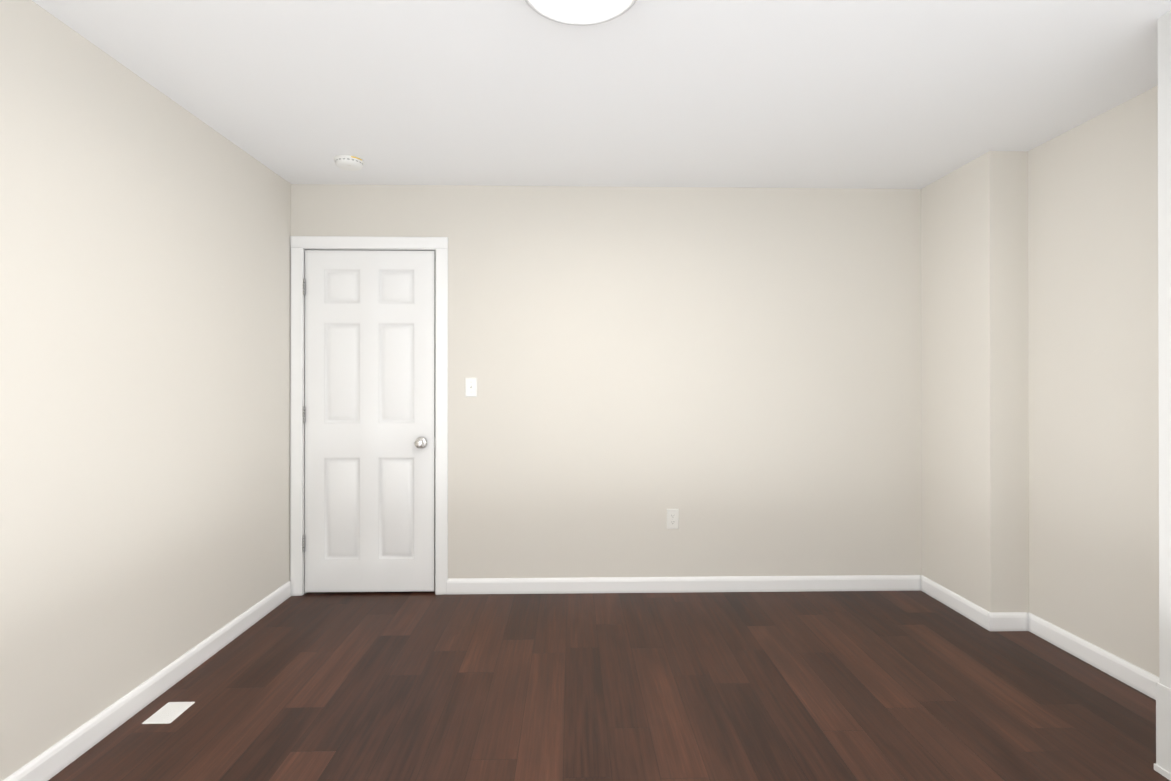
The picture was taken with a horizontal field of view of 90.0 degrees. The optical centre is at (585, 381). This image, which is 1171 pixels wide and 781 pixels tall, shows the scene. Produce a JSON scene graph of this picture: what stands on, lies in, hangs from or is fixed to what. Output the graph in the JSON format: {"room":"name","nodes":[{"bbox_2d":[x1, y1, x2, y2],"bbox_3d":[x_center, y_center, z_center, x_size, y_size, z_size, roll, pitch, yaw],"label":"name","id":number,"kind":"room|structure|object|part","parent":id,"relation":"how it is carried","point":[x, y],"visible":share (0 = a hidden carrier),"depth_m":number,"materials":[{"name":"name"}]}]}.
{"room":"empty bedroom","nodes":[
{"label":"empty bedroom","id":0,"kind":"room"},
{"bbox_2d":[0,0,290,780],"bbox_3d":[-1.758,0.041,1.268,0.120,2.438,4.412,0,0,-1],"label":"wall","id":1,"kind":"structure","parent":0,"point":[145,251],"depth_m":2.17,"materials":[{"name":"paint"}]},
{"bbox_2d":[3,581,290,780],"bbox_3d":[-1.692,1.215,1.317,0.014,0.090,4.275,0,0,-1],"label":"baseboard","id":2,"kind":"structure","parent":1,"relation":"attached to","point":[55,759],"depth_m":2.23,"materials":[{"name":"paint"}]},
{"bbox_2d":[32,0,1170,188],"bbox_3d":[0.297,-1.218,1.380,4.234,0.080,4.532,0,0,-1],"label":"ceiling","id":3,"kind":"structure","parent":0,"point":[888,94],"depth_m":2.30,"materials":[{"name":"paint"}]},
{"bbox_2d":[334,155,363,170],"bbox_3d":[-1.253,-1.152,3.104,0.150,0.041,0.150,0,0,-1],"label":"smoke detector","id":4,"kind":"object","parent":3,"relation":"attached to","point":[349,162],"visible":1,"depth_m":3.06,"materials":[{"name":"white plastic"}]},
{"bbox_2d":[525,0,636,25],"bbox_3d":[-0.014,-1.152,1.692,0.356,0.049,0.356,0,0,-1],"label":"ceiling light","id":5,"kind":"object","parent":3,"relation":"attached to","point":[580,12],"visible":1,"depth_m":1.79,"materials":[{"name":"white glass"}]},
{"bbox_2d":[291,184,921,578],"bbox_3d":[0.245,0.048,3.581,4.234,2.438,0.120,0,0,-1],"label":"wall","id":6,"kind":"structure","parent":0,"point":[733,376],"depth_m":3.53,"materials":[{"name":"paint"}]},
{"bbox_2d":[290,236,447,595],"bbox_3d":[-1.284,0.204,3.537,0.925,2.126,0.136,0,0,-1],"label":"door frame","id":7,"kind":"structure","parent":6,"relation":"attached to","point":[298,244],"depth_m":3.48,"materials":[{"name":"paint"}]},
{"bbox_2d":[303,250,434,591],"bbox_3d":[-1.289,0.237,3.470,0.774,2.032,0.104,0,0,-1],"label":"door","id":8,"kind":"structure","parent":6,"relation":"in","point":[369,420],"depth_m":3.49,"materials":[{"name":"paint"}]},
{"bbox_3d":[-1.670,0.202,3.486,0.012,1.621,0.040,0,0,-1],"label":"door hinges","id":9,"kind":"part","parent":8,"relation":"part of","materials":[{"name":"silver metal"}]},
{"bbox_3d":[-0.978,0.367,3.459,0.067,0.067,0.068,0,0,-1],"label":"knob","id":10,"kind":"part","parent":8,"relation":"part of","materials":[{"name":"silver metal"}]},
{"bbox_2d":[465,378,476,396],"bbox_3d":[-0.683,0.037,3.490,0.070,0.115,0.019,0,0,-1],"label":"light switch","id":11,"kind":"object","parent":6,"relation":"attached to","point":[470,387],"visible":1,"depth_m":3.49,"materials":[{"name":"white plastic"}]},
{"bbox_2d":[667,509,678,528],"bbox_3d":[0.525,0.829,3.521,0.074,0.122,0.008,0,0,-1],"label":"electrical outlet","id":12,"kind":"object","parent":6,"relation":"attached to","point":[672,518],"visible":1,"depth_m":3.52,"materials":[{"name":"white plastic"}]},
{"bbox_2d":[447,575,920,593],"bbox_3d":[0.603,1.222,3.518,2.858,0.090,0.014,0,0,-1],"label":"baseboard","id":13,"kind":"structure","parent":6,"relation":"attached to","point":[680,584],"depth_m":3.51,"materials":[{"name":"paint"}]},
{"bbox_2d":[48,591,1169,780],"bbox_3d":[0.297,1.290,1.372,4.234,0.060,4.532,0,0,-1],"label":"floor","id":14,"kind":"structure","parent":0,"point":[691,686],"depth_m":2.33,"materials":[{"name":"brown wood"}]},
{"bbox_2d":[142,702,194,723],"bbox_3d":[-1.586,1.260,2.231,0.104,0.005,0.144,0,0,-1],"label":"floor vent","id":15,"kind":"object","parent":14,"relation":"in","point":[168,712],"visible":1,"depth_m":2.22,"materials":[{"name":"metal"}]},
{"bbox_2d":[921,86,1158,676],"bbox_3d":[2.255,0.041,1.422,0.318,2.438,4.292,0,0,-1],"label":"wall","id":16,"kind":"structure","parent":0,"point":[1040,384],"depth_m":2.84,"materials":[{"name":"paint"}]},
{"bbox_2d":[921,575,988,629],"bbox_3d":[2.045,1.221,3.267,0.014,0.090,0.584,0,0,-1],"label":"baseboard","id":17,"kind":"structure","parent":16,"relation":"attached to","point":[973,612],"depth_m":3.23,"materials":[{"name":"paint"}]},
{"bbox_2d":[988,612,1027,630],"bbox_3d":[2.144,1.220,2.970,0.198,0.090,0.014,0,0,-1],"label":"baseboard","id":18,"kind":"structure","parent":16,"relation":"attached to","point":[1007,621],"depth_m":2.96,"materials":[{"name":"paint"}]},
{"bbox_2d":[1027,612,1159,699],"bbox_3d":[2.263,1.218,2.441,0.014,0.090,1.078,0,0,-1],"label":"baseboard","id":19,"kind":"structure","parent":16,"relation":"attached to","point":[1127,673],"depth_m":2.58,"materials":[{"name":"paint"}]},
{"bbox_2d":[1154,11,1170,780],"bbox_3d":[2.095,0.038,0.592,0.437,2.438,2.640,0,0,-1],"label":"door frame","id":20,"kind":"structure","parent":16,"relation":"attached to","point":[1162,765],"depth_m":1.88,"materials":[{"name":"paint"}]}
]}

